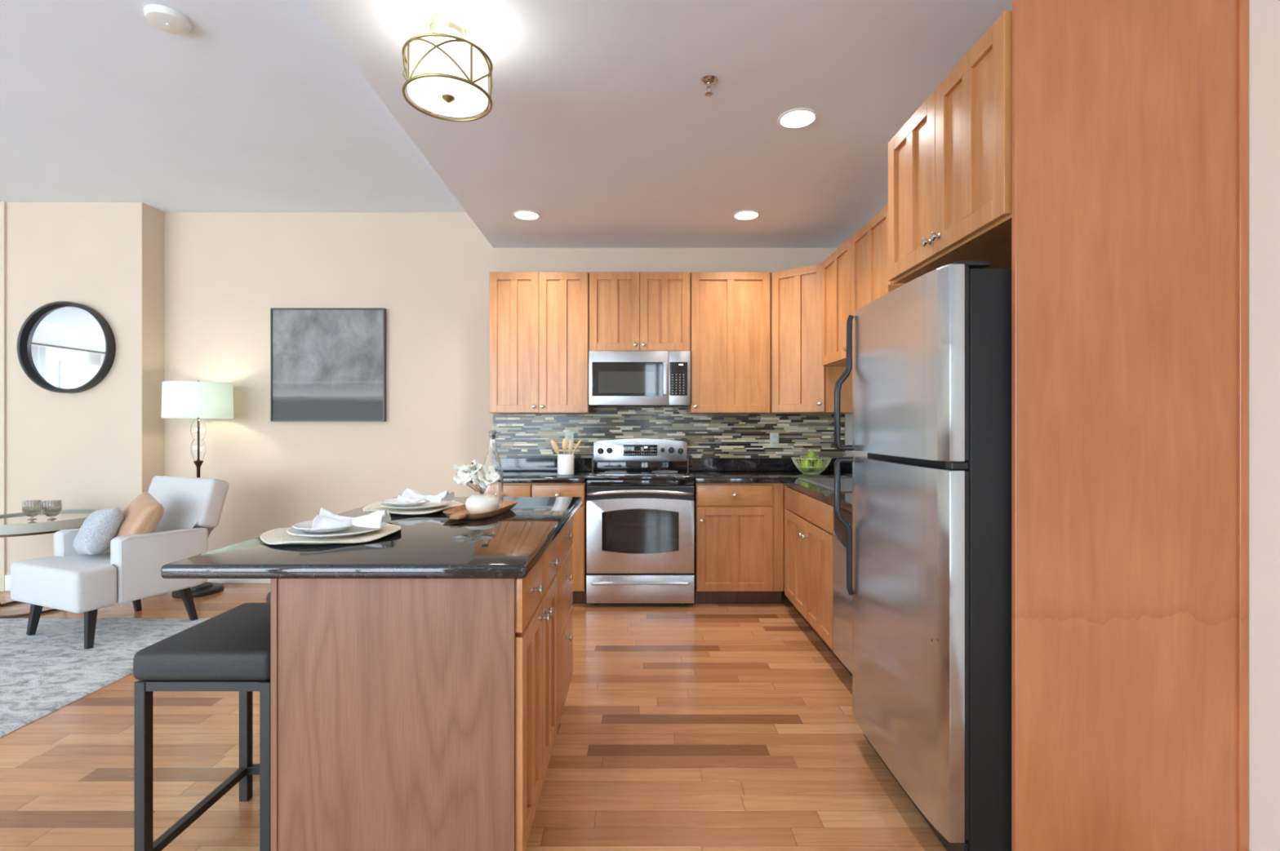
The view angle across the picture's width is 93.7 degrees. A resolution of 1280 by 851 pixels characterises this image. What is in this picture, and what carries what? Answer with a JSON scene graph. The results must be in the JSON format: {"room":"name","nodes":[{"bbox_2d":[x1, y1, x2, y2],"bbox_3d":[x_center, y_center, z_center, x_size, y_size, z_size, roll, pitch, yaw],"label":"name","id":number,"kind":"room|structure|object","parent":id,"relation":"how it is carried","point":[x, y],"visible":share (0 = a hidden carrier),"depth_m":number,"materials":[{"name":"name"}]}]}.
{"room":"kitchen","nodes":[
{"label":"kitchen","id":0,"kind":"room"},
{"bbox_2d":[6,202,164,574],"bbox_3d":[-6.930,-0.225,4.820,6.140,3.010,0.340,0,0,0],"label":"wall","id":1,"kind":"structure","parent":0,"point":[101,446],"depth_m":4.65,"materials":[{"name":"beige paint"}]},
{"bbox_2d":[0,201,6,591],"bbox_3d":[-5.055,-0.225,4.641,0.290,3.009,0.018,0,0,0],"label":"trim","id":2,"kind":"structure","parent":1,"relation":"attached to","point":[2,204],"depth_m":4.63,"materials":[{"name":"beige paint"}]},
{"bbox_2d":[4,574,10,591],"bbox_3d":[-4.385,1.218,4.642,1.050,0.125,0.016,0,0,0],"label":"baseboard","id":3,"kind":"structure","parent":1,"relation":"attached to","point":[7,577],"depth_m":4.63,"materials":[{"name":"white paint"}]},
{"bbox_2d":[17,301,115,393],"bbox_3d":[-4.410,-0.600,4.614,0.700,0.700,0.070,0,0,0],"label":"wall mirror","id":4,"kind":"object","parent":1,"relation":"attached to","point":[64,347],"visible":1,"depth_m":4.63,"materials":[{"name":"black metal"}]},
{"bbox_2d":[0,0,466,212],"bbox_3d":[-4.168,-1.755,1.250,11.664,0.050,7.500,0,0,0],"label":"ceiling","id":5,"kind":"structure","parent":0,"point":[259,107],"depth_m":3.37,"materials":[{"name":"white paint"}]},
{"bbox_2d":[143,4,192,35],"bbox_3d":[-2.000,-1.713,2.545,0.164,0.033,0.164,0,0,0],"label":"smoke detector","id":6,"kind":"object","parent":5,"relation":"attached to","point":[168,20],"visible":1,"depth_m":2.52,"materials":[{"name":"white plastic"}]},
{"bbox_2d":[0,583,946,850],"bbox_3d":[-4.168,1.305,1.250,11.664,0.050,7.500,0,0,0],"label":"floor","id":7,"kind":"structure","parent":0,"point":[692,726],"depth_m":2.33,"materials":[{"name":"brown wood"}]},
{"bbox_2d":[0,509,97,617],"bbox_3d":[-4.270,0.963,4.235,0.774,0.634,0.774,0,0,0],"label":"side table","id":8,"kind":"object","parent":7,"relation":"on","point":[11,525],"visible":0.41,"depth_m":4.09,"materials":[{"name":"beige"}]},
{"bbox_2d":[22,500,42,519],"bbox_3d":[-4.275,0.595,4.220,0.102,0.130,0.102,0,0,0],"label":"drinking glass","id":9,"kind":"object","parent":8,"relation":"on","point":[31,508],"visible":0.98,"depth_m":4.19,"materials":[{"name":"grey"}]},
{"bbox_2d":[41,500,62,519],"bbox_3d":[-4.135,0.595,4.220,0.102,0.130,0.102,0,0,0],"label":"drinking glass","id":10,"kind":"object","parent":8,"relation":"on","point":[51,508],"visible":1,"depth_m":4.19,"materials":[{"name":"grey"}]},
{"bbox_2d":[0,617,210,737],"bbox_3d":[-3.785,1.272,2.435,2.330,0.015,3.070,0,0,0],"label":"area rug","id":11,"kind":"object","parent":7,"relation":"on","point":[42,673],"visible":0.85,"depth_m":3.25,"materials":[{"name":"grey carpet"}]},
{"bbox_2d":[10,475,229,648],"bbox_3d":[-3.268,0.820,3.834,0.700,0.928,0.861,0,0,22],"label":"armchair","id":12,"kind":"object","parent":11,"relation":"on","point":[130,571],"visible":0.87,"depth_m":3.62,"materials":[{"name":"grey fabric"}]},
{"bbox_2d":[72,507,124,555],"bbox_3d":[-3.361,0.660,3.725,0.339,0.308,0.234,0,0,31],"label":"throw pillow","id":13,"kind":"object","parent":12,"relation":"on","point":[95,536],"visible":0.97,"depth_m":3.63,"materials":[{"name":"grey fabric"}]},
{"bbox_2d":[115,490,164,537],"bbox_3d":[-3.175,0.620,3.796,0.416,0.381,0.223,0,0,37],"label":"throw pillow","id":14,"kind":"object","parent":12,"relation":"on","point":[143,515],"visible":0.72,"depth_m":3.71,"materials":[{"name":"beige fabric"}]},
{"bbox_2d":[160,380,233,598],"bbox_3d":[-3.385,0.467,4.600,0.448,1.625,0.448,0,0,0],"label":"floor lamp","id":15,"kind":"object","parent":7,"relation":"on","point":[198,400],"visible":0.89,"depth_m":4.48,"materials":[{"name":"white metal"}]},
{"bbox_2d":[133,603,271,850],"bbox_3d":[-1.181,0.944,1.843,0.379,0.672,0.469,0,0,0],"label":"bar stool","id":16,"kind":"object","parent":7,"relation":"on","point":[230,651],"visible":0.66,"depth_m":1.62,"materials":[{"name":"black metal"}]},
{"bbox_2d":[133,603,271,680],"bbox_3d":[-1.181,0.649,1.843,0.379,0.083,0.469,0,0,0],"label":"seat cushion","id":17,"kind":"object","parent":16,"relation":"on","point":[234,644],"depth_m":1.62,"materials":[{"name":"black leather"}]},
{"bbox_2d":[266,591,271,603],"bbox_3d":[-1.181,0.944,2.418,0.379,0.672,0.469,0,0,0],"label":"bar stool","id":18,"kind":"object","parent":7,"relation":"on","point":[268,595],"visible":0.02,"depth_m":2.19,"materials":[{"name":"black metal"}]},
{"bbox_2d":[271,515,573,850],"bbox_3d":[-0.635,0.843,2.216,0.702,0.874,1.229,0,0,0],"label":"kitchen island","id":19,"kind":"object","parent":7,"relation":"on","point":[407,714],"visible":0.93,"depth_m":1.60,"materials":[{"name":"brown wood"}]},
{"bbox_2d":[160,497,582,578],"bbox_3d":[-0.780,0.385,2.330,0.964,0.038,1.516,0,0,0],"label":"island countertop","id":20,"kind":"structure","parent":19,"relation":"on","point":[508,544],"depth_m":1.71,"materials":[{"name":"black stone"}]},
{"bbox_2d":[260,523,401,545],"bbox_3d":[-1.006,0.354,1.989,0.417,0.021,0.420,0,0,0],"label":"placemat","id":21,"kind":"object","parent":20,"relation":"on","point":[280,535],"visible":0.49,"depth_m":1.91,"materials":[{"name":"wicker"}]},
{"bbox_2d":[286,522,386,537],"bbox_3d":[-1.005,0.348,2.000,0.298,0.020,0.298,0,0,0],"label":"dinner plate","id":22,"kind":"object","parent":21,"relation":"on","point":[355,531],"visible":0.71,"depth_m":1.95,"materials":[{"name":"white ceramic"}]},
{"bbox_2d":[292,520,355,533],"bbox_3d":[-1.045,0.337,2.010,0.210,0.020,0.210,0,0,0],"label":"salad plate","id":23,"kind":"object","parent":22,"relation":"on","point":[304,526],"visible":0.59,"depth_m":1.95,"materials":[{"name":"white ceramic"}]},
{"bbox_2d":[311,507,391,530],"bbox_3d":[-0.950,0.301,1.992,0.205,0.061,0.165,0,0,-8],"label":"napkin","id":24,"kind":"object","parent":23,"relation":"on","point":[326,519],"visible":1,"depth_m":1.96,"materials":[{"name":"white fabric"}]},
{"bbox_2d":[362,500,463,515],"bbox_3d":[-0.987,0.354,2.620,0.415,0.021,0.417,0,0,-8],"label":"placemat","id":25,"kind":"object","parent":20,"relation":"on","point":[375,507],"visible":0.36,"depth_m":2.55,"materials":[{"name":"wicker"}]},
{"bbox_2d":[379,501,452,510],"bbox_3d":[-0.980,0.348,2.630,0.298,0.020,0.298,0,0,0],"label":"dinner plate","id":26,"kind":"object","parent":25,"relation":"on","point":[428,505],"visible":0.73,"depth_m":2.59,"materials":[{"name":"white ceramic"}]},
{"bbox_2d":[382,497,429,506],"bbox_3d":[-1.020,0.337,2.640,0.210,0.020,0.210,0,0,0],"label":"salad plate","id":27,"kind":"object","parent":26,"relation":"on","point":[393,502],"visible":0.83,"depth_m":2.58,"materials":[{"name":"white ceramic"}]},
{"bbox_2d":[395,488,455,503],"bbox_3d":[-0.924,0.305,2.621,0.206,0.058,0.164,0,0,14],"label":"napkin","id":28,"kind":"object","parent":27,"relation":"on","point":[408,495],"visible":1,"depth_m":2.61,"materials":[{"name":"white fabric"}]},
{"bbox_2d":[443,500,517,519],"bbox_3d":[-0.659,0.350,2.476,0.200,0.030,0.466,0,0,9],"label":"serving tray","id":29,"kind":"object","parent":20,"relation":"on","point":[460,512],"visible":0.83,"depth_m":2.39,"materials":[{"name":"brown wood"}]},
{"bbox_2d":[465,493,499,513],"bbox_3d":[-0.638,0.317,2.430,0.136,0.083,0.136,0,0,0],"label":"bud vase","id":30,"kind":"object","parent":29,"relation":"on","point":[477,503],"visible":0.89,"depth_m":2.38,"materials":[{"name":"white ceramic"}]},
{"bbox_2d":[453,459,500,493],"bbox_3d":[-0.657,0.243,2.408,0.192,0.212,0.136,0,0,0],"label":"flower sprig","id":31,"kind":"object","parent":30,"relation":"in","point":[484,477],"visible":0.98,"depth_m":2.41,"materials":[{"name":"white plant"}]},
{"bbox_2d":[481,430,502,509],"bbox_3d":[-0.628,0.189,2.555,0.088,0.339,0.088,0,0,0],"label":"glass bottle","id":32,"kind":"object","parent":29,"relation":"on","point":[492,458],"visible":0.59,"depth_m":2.53,"materials":[{"name":"clear glass"}]},
{"bbox_2d":[475,483,532,497],"bbox_3d":[-0.970,0.843,4.529,0.399,0.874,0.662,0,0,0],"label":"base cabinet","id":33,"kind":"object","parent":7,"relation":"on","point":[509,490],"visible":0.09,"depth_m":4.23,"materials":[{"name":"brown wood"}]},
{"bbox_2d":[470,457,591,483],"bbox_3d":[-0.790,0.334,4.537,0.809,0.140,0.664,0,0,0],"label":"countertop","id":34,"kind":"structure","parent":33,"relation":"on","point":[515,470],"depth_m":4.80,"materials":[{"name":"black stone"}]},
{"bbox_2d":[557,453,573,475],"bbox_3d":[-0.552,0.290,4.460,0.122,0.151,0.122,0,0,0],"label":"utensil crock","id":35,"kind":"object","parent":34,"relation":"on","point":[565,462],"visible":0.98,"depth_m":4.41,"materials":[{"name":"white ceramic"}]},
{"bbox_2d":[550,440,559,454],"bbox_3d":[-0.594,0.230,4.440,0.138,0.252,0.012,0,0,-2],"label":"wooden spatula","id":36,"kind":"object","parent":35,"relation":"in","point":[553,445],"visible":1,"depth_m":4.43,"materials":[{"name":"brown wood"}]},
{"bbox_2d":[561,438,567,454],"bbox_3d":[-0.564,0.224,4.490,0.044,0.260,0.018,0,0,0],"label":"wooden spoon","id":37,"kind":"object","parent":35,"relation":"in","point":[564,444],"visible":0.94,"depth_m":4.49,"materials":[{"name":"brown wood"}]},
{"bbox_2d":[568,440,573,454],"bbox_3d":[-0.523,0.229,4.492,0.046,0.251,0.014,0,0,-13],"label":"wooden fork","id":38,"kind":"object","parent":35,"relation":"in","point":[571,442],"visible":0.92,"depth_m":4.49,"materials":[{"name":"brown wood"}]},
{"bbox_2d":[571,440,581,454],"bbox_3d":[-0.514,0.230,4.461,0.156,0.253,0.013,0,0,0],"label":"wooden stirrer","id":39,"kind":"object","parent":35,"relation":"in","point":[580,441],"visible":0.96,"depth_m":4.46,"materials":[{"name":"brown wood"}]},
{"bbox_2d":[531,480,586,604],"bbox_3d":[-0.578,0.843,4.529,0.377,0.874,0.662,0,0,0],"label":"base cabinet","id":40,"kind":"object","parent":7,"relation":"on","point":[538,490],"visible":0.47,"depth_m":4.23,"materials":[{"name":"brown wood"}]},
{"bbox_2d":[586,438,694,604],"bbox_3d":[0.003,0.692,4.488,0.766,1.176,0.704,0,0,0],"label":"range","id":41,"kind":"object","parent":7,"relation":"on","point":[640,491],"visible":1,"depth_m":4.21,"materials":[{"name":"silver metal"}]},
{"bbox_2d":[586,470,694,479],"bbox_3d":[0.003,0.370,4.510,0.766,0.025,0.570,0,0,0],"label":"cooktop","id":42,"kind":"object","parent":41,"relation":"in","point":[595,474],"depth_m":4.31,"materials":[{"name":"grey"}]},
{"bbox_2d":[693,481,783,604],"bbox_3d":[0.707,0.843,4.529,0.620,0.874,0.662,0,0,0],"label":"base cabinet","id":43,"kind":"object","parent":7,"relation":"on","point":[739,527],"visible":0.96,"depth_m":4.24,"materials":[{"name":"brown wood"}]},
{"bbox_2d":[783,484,848,672],"bbox_3d":[1.311,0.843,3.674,0.686,0.874,1.148,0,0,0],"label":"base cabinet","id":44,"kind":"object","parent":7,"relation":"on","point":[808,520],"visible":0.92,"depth_m":3.55,"materials":[{"name":"brown wood"}]},
{"bbox_2d":[688,457,852,512],"bbox_3d":[1.026,0.334,3.680,1.271,0.140,2.377,0,0,0],"label":"countertop","id":45,"kind":"structure","parent":44,"relation":"on","point":[784,471],"depth_m":4.64,"materials":[{"name":"black stone"}]},
{"bbox_2d":[791,457,831,474],"bbox_3d":[1.300,0.304,4.550,0.299,0.122,0.299,0,0,0],"label":"wire bowl","id":46,"kind":"object","parent":45,"relation":"on","point":[828,460],"visible":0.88,"depth_m":4.49,"materials":[{"name":"beige"}]},
{"bbox_2d":[798,456,804,470],"bbox_3d":[1.255,0.289,4.598,0.074,0.107,0.073,0,0,44],"label":"pear","id":47,"kind":"object","parent":46,"relation":"in","point":[802,460],"visible":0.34,"depth_m":4.58,"materials":[{"name":"green food"}]},
{"bbox_2d":[801,457,811,471],"bbox_3d":[1.254,0.289,4.517,0.074,0.107,0.073,0,0,39],"label":"pear","id":48,"kind":"object","parent":46,"relation":"in","point":[806,463],"visible":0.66,"depth_m":4.49,"materials":[{"name":"green food"}]},
{"bbox_2d":[806,448,816,462],"bbox_3d":[1.300,0.225,4.544,0.073,0.107,0.073,0,0,7],"label":"pear","id":49,"kind":"object","parent":46,"relation":"in","point":[811,455],"visible":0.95,"depth_m":4.52,"materials":[{"name":"green food"}]},
{"bbox_2d":[810,460,817,470],"bbox_3d":[1.339,0.289,4.598,0.074,0.107,0.073,0,0,38],"label":"pear","id":50,"kind":"object","parent":46,"relation":"in","point":[813,463],"visible":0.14,"depth_m":4.58,"materials":[{"name":"green food"}]},
{"bbox_2d":[813,459,824,471],"bbox_3d":[1.348,0.289,4.515,0.074,0.107,0.073,0,0,13],"label":"pear","id":51,"kind":"object","parent":46,"relation":"in","point":[820,460],"visible":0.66,"depth_m":4.49,"materials":[{"name":"green food"}]},
{"bbox_2d":[798,478,852,492],"bbox_3d":[1.325,0.452,3.700,0.490,0.186,0.790,0,0,0],"label":"sink","id":52,"kind":"object","parent":45,"relation":"in","point":[828,483],"visible":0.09,"depth_m":4.07,"materials":[{"name":"silver metal"}]},
{"bbox_2d":[833,508,852,676],"bbox_3d":[1.305,0.844,2.796,0.618,0.872,0.603,0,0,0],"label":"dishwasher","id":53,"kind":"object","parent":7,"relation":"on","point":[842,601],"visible":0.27,"depth_m":2.96,"materials":[{"name":"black metal"}]},
{"bbox_2d":[834,261,1011,850],"bbox_3d":[1.193,0.406,2.068,0.822,1.748,0.773,0,0,0],"label":"refrigerator","id":54,"kind":"object","parent":7,"relation":"on","point":[928,544],"visible":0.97,"depth_m":1.74,"materials":[{"name":"silver metal"}]},
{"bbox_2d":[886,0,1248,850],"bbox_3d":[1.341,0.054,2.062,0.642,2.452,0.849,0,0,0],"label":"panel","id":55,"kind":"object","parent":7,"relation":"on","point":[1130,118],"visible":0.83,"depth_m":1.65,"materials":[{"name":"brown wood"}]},
{"bbox_2d":[164,212,837,552],"bbox_3d":[-1.048,-0.225,4.930,5.624,3.010,0.120,0,0,0],"label":"wall","id":56,"kind":"structure","parent":0,"point":[224,273],"depth_m":4.87,"materials":[{"name":"beige paint"}]},
{"bbox_2d":[206,578,271,583],"bbox_3d":[-2.522,1.218,4.862,2.645,0.125,0.016,0,0,0],"label":"baseboard","id":57,"kind":"structure","parent":56,"relation":"attached to","point":[210,580],"depth_m":4.85,"materials":[{"name":"white paint"}]},
{"bbox_2d":[270,308,386,422],"bbox_3d":[-2.517,-0.489,4.848,0.917,0.914,0.039,0,0,0],"label":"framed painting","id":58,"kind":"object","parent":56,"relation":"attached to","point":[327,365],"visible":1,"depth_m":4.84,"materials":[{"name":"grey fabric"}]},
{"bbox_2d":[488,271,591,413],"bbox_3d":[-0.764,-0.627,4.673,0.750,1.065,0.370,0,0,0],"label":"upper cabinet","id":59,"kind":"object","parent":56,"relation":"attached to","point":[539,322],"visible":1,"depth_m":4.52,"materials":[{"name":"brown wood"}]},
{"bbox_2d":[589,271,689,351],"bbox_3d":[-0.003,-0.860,4.673,0.765,0.600,0.370,0,0,0],"label":"upper cabinet","id":60,"kind":"object","parent":56,"relation":"attached to","point":[629,311],"visible":0.88,"depth_m":4.52,"materials":[{"name":"brown wood"}]},
{"bbox_2d":[588,351,690,407],"bbox_3d":[-0.003,-0.352,4.647,0.757,0.408,0.422,0,0,0],"label":"microwave","id":61,"kind":"object","parent":60,"relation":"attached to","point":[616,379],"visible":1,"depth_m":4.47,"materials":[{"name":"silver metal"}]},
{"bbox_2d":[493,406,844,457],"bbox_3d":[0.235,0.042,4.865,2.854,0.444,0.008,0,0,0],"label":"tile backsplash","id":62,"kind":"structure","parent":56,"relation":"attached to","point":[517,435],"depth_m":4.86,"materials":[{"name":"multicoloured tile"}]},
{"bbox_2d":[564,432,573,447],"bbox_3d":[-0.572,0.117,4.858,0.072,0.116,0.007,0,0,0],"label":"wall outlet","id":63,"kind":"object","parent":62,"relation":"attached to","point":[568,436],"visible":0.64,"depth_m":4.86,"materials":[{"name":"white plastic"}]},
{"bbox_2d":[769,432,778,447],"bbox_3d":[1.088,0.117,4.858,0.072,0.116,0.007,0,0,0],"label":"wall outlet","id":64,"kind":"object","parent":62,"relation":"attached to","point":[774,437],"visible":1,"depth_m":4.86,"materials":[{"name":"white plastic"}]},
{"bbox_2d":[687,271,769,413],"bbox_3d":[0.684,-0.627,4.673,0.600,1.065,0.370,0,0,0],"label":"upper cabinet","id":65,"kind":"object","parent":56,"relation":"attached to","point":[730,311],"visible":0.99,"depth_m":4.53,"materials":[{"name":"brown wood"}]},
{"bbox_2d":[766,263,852,413],"bbox_3d":[1.325,-0.627,4.557,0.674,1.065,0.602,0,0,0],"label":"upper cabinet","id":66,"kind":"object","parent":56,"relation":"attached to","point":[799,382],"visible":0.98,"depth_m":4.39,"materials":[{"name":"brown wood"}]},
{"bbox_2d":[306,0,1013,248],"bbox_3d":[0.237,-1.585,1.185,2.854,0.289,7.370,0,0,0],"label":"ceiling","id":67,"kind":"structure","parent":0,"point":[602,124],"depth_m":2.73,"materials":[{"name":"white paint"}]},
{"bbox_2d":[401,13,493,121],"bbox_3d":[-0.690,-1.301,2.160,0.310,0.276,0.310,0,0,0],"label":"ceiling lamp","id":68,"kind":"object","parent":67,"relation":"attached to","point":[445,75],"visible":1,"depth_m":2.10,"materials":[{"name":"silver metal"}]},
{"bbox_2d":[408,76,487,115],"bbox_3d":[-0.690,-1.175,2.160,0.271,0.025,0.271,0,0,0],"label":"diffuser","id":69,"kind":"object","parent":68,"relation":"attached to","point":[442,95],"depth_m":2.15,"materials":[{"name":"white glass"}]},
{"bbox_2d":[512,210,540,220],"bbox_3d":[-0.774,-1.437,4.100,0.184,0.006,0.184,0,0,0],"label":"recessed light","id":70,"kind":"object","parent":67,"relation":"in","point":[522,215],"visible":1,"depth_m":4.09,"materials":[{"name":"white paint"}]},
{"bbox_2d":[700,75,717,96],"bbox_3d":[0.287,-1.409,2.500,0.072,0.060,0.072,0,0,0],"label":"sprinkler","id":71,"kind":"object","parent":67,"relation":"attached to","point":[708,80],"visible":1,"depth_m":2.49,"materials":[{"name":"gold metal"}]},
{"bbox_2d":[733,210,759,220],"bbox_3d":[0.727,-1.437,4.100,0.184,0.006,0.184,0,0,0],"label":"recessed light","id":72,"kind":"object","parent":67,"relation":"in","point":[743,215],"visible":1,"depth_m":4.09,"materials":[{"name":"white paint"}]},
{"bbox_2d":[777,108,817,128],"bbox_3d":[0.738,-1.437,2.810,0.184,0.006,0.184,0,0,0],"label":"recessed light","id":73,"kind":"object","parent":67,"relation":"in","point":[796,118],"visible":1,"depth_m":2.81,"materials":[{"name":"white paint"}]},
{"bbox_2d":[844,0,1279,850],"bbox_3d":[1.714,-0.225,1.185,0.100,3.010,7.370,0,0,0],"label":"wall","id":74,"kind":"structure","parent":0,"point":[1264,15],"depth_m":1.60,"materials":[{"name":"paint"}]},
{"bbox_2d":[822,204,904,366],"bbox_3d":[1.461,-0.790,3.674,0.402,0.740,1.168,0,0,0],"label":"upper cabinet","id":75,"kind":"object","parent":74,"relation":"attached to","point":[855,275],"visible":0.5,"depth_m":3.68,"materials":[{"name":"brown wood"}]},
{"bbox_2d":[888,10,1011,284],"bbox_3d":[1.324,-0.871,2.065,0.676,0.578,0.794,0,0,0],"label":"upper cabinet","id":76,"kind":"object","parent":74,"relation":"attached to","point":[949,165],"visible":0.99,"depth_m":1.97,"materials":[{"name":"brown wood"}]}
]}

